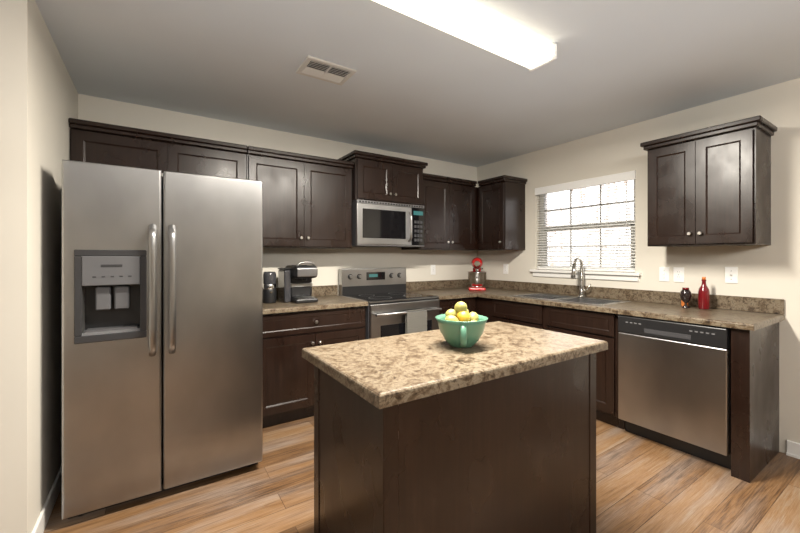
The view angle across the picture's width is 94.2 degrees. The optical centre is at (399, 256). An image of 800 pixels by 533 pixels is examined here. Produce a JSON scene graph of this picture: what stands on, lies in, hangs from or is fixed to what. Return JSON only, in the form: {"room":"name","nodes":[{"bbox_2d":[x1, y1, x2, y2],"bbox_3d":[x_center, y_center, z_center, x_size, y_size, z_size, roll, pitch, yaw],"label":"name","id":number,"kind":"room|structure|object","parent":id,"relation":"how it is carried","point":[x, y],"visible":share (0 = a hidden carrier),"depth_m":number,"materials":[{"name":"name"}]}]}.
{"room":"kitchen","nodes":[
{"label":"kitchen","id":0,"kind":"room"},
{"bbox_2d":[0,0,77,532],"bbox_3d":[-2.063,0.070,1.995,0.350,2.440,1.261,0,0,-34],"label":"wall","id":1,"kind":"structure","parent":0,"point":[38,100],"depth_m":1.61,"materials":[{"name":"paint"}]},
{"bbox_2d":[31,465,61,532],"bbox_3d":[-2.053,1.242,1.993,0.364,0.095,1.272,0,0,-34],"label":"baseboard","id":2,"kind":"structure","parent":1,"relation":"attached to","point":[44,514],"depth_m":1.84,"materials":[{"name":"white"}]},
{"bbox_2d":[78,94,476,295],"bbox_3d":[-1.662,0.070,3.101,6.540,2.440,0.140,0,0,-34],"label":"wall","id":3,"kind":"structure","parent":0,"point":[417,264],"depth_m":3.55,"materials":[{"name":"paint"}]},
{"bbox_2d":[69,118,246,178],"bbox_3d":[-1.721,-0.688,2.749,1.047,0.355,0.377,0,0,-34],"label":"upper cabinet","id":4,"kind":"object","parent":3,"relation":"attached to","point":[100,143],"visible":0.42,"depth_m":2.57,"materials":[{"name":"brown wood"}]},
{"bbox_2d":[246,146,353,248],"bbox_3d":[-0.902,-0.472,3.292,0.910,0.785,0.377,0,0,-34],"label":"upper cabinet","id":5,"kind":"object","parent":3,"relation":"attached to","point":[307,201],"visible":0.94,"depth_m":3.15,"materials":[{"name":"brown wood"}]},
{"bbox_2d":[337,150,427,205],"bbox_3d":[-0.182,-0.739,3.726,0.826,0.433,0.447,0,0,-34],"label":"upper cabinet","id":6,"kind":"object","parent":3,"relation":"attached to","point":[382,178],"visible":0.9,"depth_m":3.53,"materials":[{"name":"brown wood"}]},
{"bbox_2d":[352,199,423,247],"bbox_3d":[-0.173,-0.311,3.712,0.758,0.413,0.478,0,0,-34],"label":"microwave","id":7,"kind":"object","parent":6,"relation":"attached to","point":[380,224],"visible":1,"depth_m":3.52,"materials":[{"name":"grey metal"}]},
{"bbox_2d":[431,265,435,274],"bbox_3d":[0.390,0.150,4.369,0.072,0.117,0.008,0,0,-34],"label":"electrical outlet","id":8,"kind":"object","parent":3,"relation":"attached to","point":[433,269],"visible":1,"depth_m":4.37,"materials":[{"name":"white plastic"}]},
{"bbox_2d":[401,173,489,250],"bbox_3d":[0.605,-0.472,4.289,1.163,0.785,0.377,0,0,-34],"label":"upper cabinet","id":9,"kind":"object","parent":3,"relation":"attached to","point":[450,204],"visible":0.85,"depth_m":4.06,"materials":[{"name":"brown wood"}]},
{"bbox_2d":[35,0,799,166],"bbox_3d":[-0.011,-1.190,0.572,6.900,0.080,6.500,0,0,-34],"label":"ceiling","id":10,"kind":"structure","parent":0,"point":[412,86],"depth_m":2.23,"materials":[{"name":"paint"}]},
{"bbox_2d":[296,55,356,85],"bbox_3d":[-0.455,-1.142,2.293,0.310,0.014,0.225,0,0,-34],"label":"ceiling vent","id":11,"kind":"object","parent":10,"relation":"in","point":[322,69],"visible":1,"depth_m":2.28,"materials":[{"name":"white metal"}]},
{"bbox_2d":[372,0,556,71],"bbox_3d":[0.279,-1.105,1.727,1.244,0.089,0.178,0,0,-34],"label":"ceiling light fixture","id":12,"kind":"object","parent":10,"relation":"attached to","point":[471,22],"visible":1,"depth_m":1.75,"materials":[{"name":"white plastic"}]},
{"bbox_2d":[43,416,799,532],"bbox_3d":[-0.011,1.320,0.572,6.900,0.060,6.500,0,0,-34],"label":"floor","id":13,"kind":"structure","parent":0,"point":[644,485],"depth_m":1.99,"materials":[{"name":"brown wood"}]},
{"bbox_2d":[62,160,262,519],"bbox_3d":[-1.449,0.409,2.361,0.913,1.762,1.009,0,0,-34],"label":"refrigerator","id":14,"kind":"object","parent":13,"relation":"on","point":[162,335],"visible":1,"depth_m":1.95,"materials":[{"name":"grey metal"}]},
{"bbox_2d":[263,306,364,427],"bbox_3d":[-0.828,0.853,3.181,0.908,0.875,0.643,0,0,-34],"label":"base cabinet","id":15,"kind":"object","parent":13,"relation":"on","point":[288,380],"visible":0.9,"depth_m":2.86,"materials":[{"name":"brown wood"}]},
{"bbox_2d":[263,285,367,313],"bbox_3d":[-0.828,0.346,3.180,0.910,0.136,0.647,0,0,-34],"label":"countertop","id":16,"kind":"structure","parent":15,"relation":"on","point":[327,296],"depth_m":3.06,"materials":[{"name":"stone"}]},
{"bbox_2d":[263,271,276,303],"bbox_3d":[-1.076,0.248,3.067,0.110,0.258,0.113,0,0,-34],"label":"coffee grinder","id":17,"kind":"object","parent":16,"relation":"on","point":[269,288],"visible":1,"depth_m":3.02,"materials":[{"name":"black plastic"}]},
{"bbox_2d":[278,261,317,303],"bbox_3d":[-0.872,0.205,3.168,0.255,0.344,0.324,0,0,-34],"label":"coffee maker","id":18,"kind":"object","parent":16,"relation":"on","point":[294,283],"visible":1,"depth_m":3.09,"materials":[{"name":"black plastic"}]},
{"bbox_2d":[339,267,441,339],"bbox_3d":[-0.093,0.703,3.592,0.760,1.175,0.722,0,0,-34],"label":"range","id":19,"kind":"object","parent":13,"relation":"on","point":[393,308],"visible":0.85,"depth_m":3.47,"materials":[{"name":"grey metal"}]},
{"bbox_2d":[405,308,427,339],"bbox_3d":[0.145,0.638,3.341,0.220,0.324,0.039,0,0,-33],"label":"towel","id":20,"kind":"object","parent":19,"relation":"hanging from","point":[415,320],"depth_m":3.32,"materials":[{"name":"grey fabric"}]},
{"bbox_2d":[302,321,607,532],"bbox_3d":[0.272,0.840,1.665,1.230,0.900,0.660,0,0,-34],"label":"kitchen island","id":21,"kind":"object","parent":13,"relation":"on","point":[492,429],"visible":0.98,"depth_m":1.38,"materials":[{"name":"laminate"}]},
{"bbox_2d":[436,302,487,347],"bbox_3d":[0.270,0.293,1.633,0.228,0.193,0.228,0,0,-34],"label":"fruit bowl","id":22,"kind":"object","parent":21,"relation":"on","point":[460,326],"visible":1,"depth_m":1.57,"materials":[{"name":"green ceramic"}]},
{"bbox_2d":[439,297,475,314],"bbox_3d":[0.420,0.853,4.007,0.538,0.875,0.643,0,0,-34],"label":"base cabinet","id":23,"kind":"object","parent":13,"relation":"on","point":[445,305],"visible":0.08,"depth_m":3.75,"materials":[{"name":"brown wood"}]},
{"bbox_2d":[476,297,487,322],"bbox_3d":[0.956,0.853,4.254,0.618,0.876,0.817,0,0,-34],"label":"base cabinet","id":24,"kind":"object","parent":13,"relation":"on","point":[481,303],"depth_m":3.88,"materials":[{"name":"brown wood"}]},
{"bbox_2d":[488,298,624,429],"bbox_3d":[1.518,0.853,3.406,0.618,0.876,1.219,0,0,-34],"label":"base cabinet","id":25,"kind":"object","parent":13,"relation":"on","point":[603,326],"depth_m":2.91,"materials":[{"name":"brown wood"}]},
{"bbox_2d":[406,257,784,330],"bbox_3d":[1.271,0.273,3.285,1.164,0.540,2.789,0,0,-34],"label":"countertop","id":26,"kind":"structure","parent":25,"relation":"on","point":[747,313],"depth_m":3.04,"materials":[{"name":"stone"}]},
{"bbox_2d":[468,257,486,290],"bbox_3d":[0.891,0.191,4.298,0.339,0.373,0.339,0,0,-34],"label":"stand mixer","id":27,"kind":"object","parent":26,"relation":"on","point":[477,276],"visible":1,"depth_m":4.16,"materials":[{"name":"red metal"}]},
{"bbox_2d":[570,257,591,296],"bbox_3d":[1.679,0.188,3.454,0.194,0.370,0.122,0,0,-33],"label":"faucet","id":28,"kind":"object","parent":26,"relation":"on","point":[573,274],"depth_m":3.49,"materials":[{"name":"silver metal"}]},
{"bbox_2d":[680,287,691,307],"bbox_3d":[2.123,0.302,2.764,0.072,0.151,0.072,0,0,-34],"label":"goblet","id":29,"kind":"object","parent":26,"relation":"on","point":[685,295],"visible":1,"depth_m":2.75,"materials":[{"name":"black glass"}]},
{"bbox_2d":[698,277,709,309],"bbox_3d":[2.203,0.261,2.697,0.068,0.233,0.068,0,0,-34],"label":"bottle","id":30,"kind":"object","parent":26,"relation":"on","point":[703,296],"visible":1,"depth_m":2.68,"materials":[{"name":"red glass"}]},
{"bbox_2d":[618,315,730,468],"bbox_3d":[2.008,0.856,2.615,0.618,0.868,0.620,0,0,-34],"label":"dishwasher","id":31,"kind":"object","parent":13,"relation":"on","point":[674,384],"visible":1,"depth_m":2.40,"materials":[{"name":"grey metal"}]},
{"bbox_2d":[477,78,799,453],"bbox_3d":[2.701,0.070,2.307,0.140,2.440,6.000,0,0,-34],"label":"wall","id":32,"kind":"structure","parent":0,"point":[772,270],"depth_m":2.80,"materials":[{"name":"paint"}]},
{"bbox_2d":[478,175,526,249],"bbox_3d":[1.140,-0.472,4.194,0.377,0.785,0.424,0,0,-34],"label":"upper cabinet","id":33,"kind":"object","parent":32,"relation":"attached to","point":[501,212],"visible":1,"depth_m":4.08,"materials":[{"name":"brown wood"}]},
{"bbox_2d":[503,264,507,273],"bbox_3d":[1.242,0.140,4.375,0.008,0.117,0.072,0,0,-34],"label":"electrical outlet","id":34,"kind":"object","parent":32,"relation":"attached to","point":[505,268],"visible":1,"depth_m":4.37,"materials":[{"name":"white plastic"}]},
{"bbox_2d":[530,269,641,281],"bbox_3d":[1.762,0.173,3.628,0.116,0.074,1.100,0,0,-34],"label":"window sill","id":35,"kind":"structure","parent":32,"relation":"attached to","point":[620,276],"depth_m":3.48,"materials":[{"name":"white wood"}]},
{"bbox_2d":[540,180,634,271],"bbox_3d":[1.833,-0.302,3.675,0.068,0.875,1.000,0,0,-34],"label":"window","id":36,"kind":"structure","parent":32,"relation":"in","point":[567,194],"depth_m":3.64,"materials":[{"name":"white plastic"}]},
{"bbox_2d":[535,171,635,271],"bbox_3d":[1.771,-0.306,3.634,0.078,0.875,1.012,0,0,-34],"label":"window blinds","id":37,"kind":"object","parent":36,"relation":"attached to","point":[597,181],"visible":0.83,"depth_m":3.55,"materials":[{"name":"white plastic"}]},
{"bbox_2d":[659,267,668,281],"bbox_3d":[2.139,0.140,3.014,0.016,0.117,0.072,0,0,-34],"label":"light switch","id":38,"kind":"object","parent":32,"relation":"attached to","point":[663,273],"visible":1,"depth_m":3.01,"materials":[{"name":"white plastic"}]},
{"bbox_2d":[673,267,683,281],"bbox_3d":[2.197,0.140,2.933,0.008,0.117,0.072,0,0,-34],"label":"light switch","id":39,"kind":"object","parent":32,"relation":"attached to","point":[678,274],"visible":1,"depth_m":2.93,"materials":[{"name":"white plastic"}]},
{"bbox_2d":[640,115,776,246],"bbox_3d":[2.164,-0.472,2.647,0.377,0.785,0.674,0,0,-34],"label":"upper cabinet","id":40,"kind":"object","parent":32,"relation":"attached to","point":[709,186],"visible":1,"depth_m":2.49,"materials":[{"name":"brown wood"}]},
{"bbox_2d":[725,267,737,283],"bbox_3d":[2.372,0.130,2.665,0.012,0.117,0.072,0,0,-34],"label":"electrical outlet","id":41,"kind":"object","parent":32,"relation":"attached to","point":[731,274],"visible":1,"depth_m":2.66,"materials":[{"name":"white plastic"}]},
{"bbox_2d":[786,440,799,458],"bbox_3d":[3.406,1.242,1.095,0.022,0.095,3.200,0,0,-34],"label":"baseboard","id":42,"kind":"structure","parent":32,"relation":"attached to","point":[792,449],"depth_m":2.40,"materials":[{"name":"white"}]}
]}

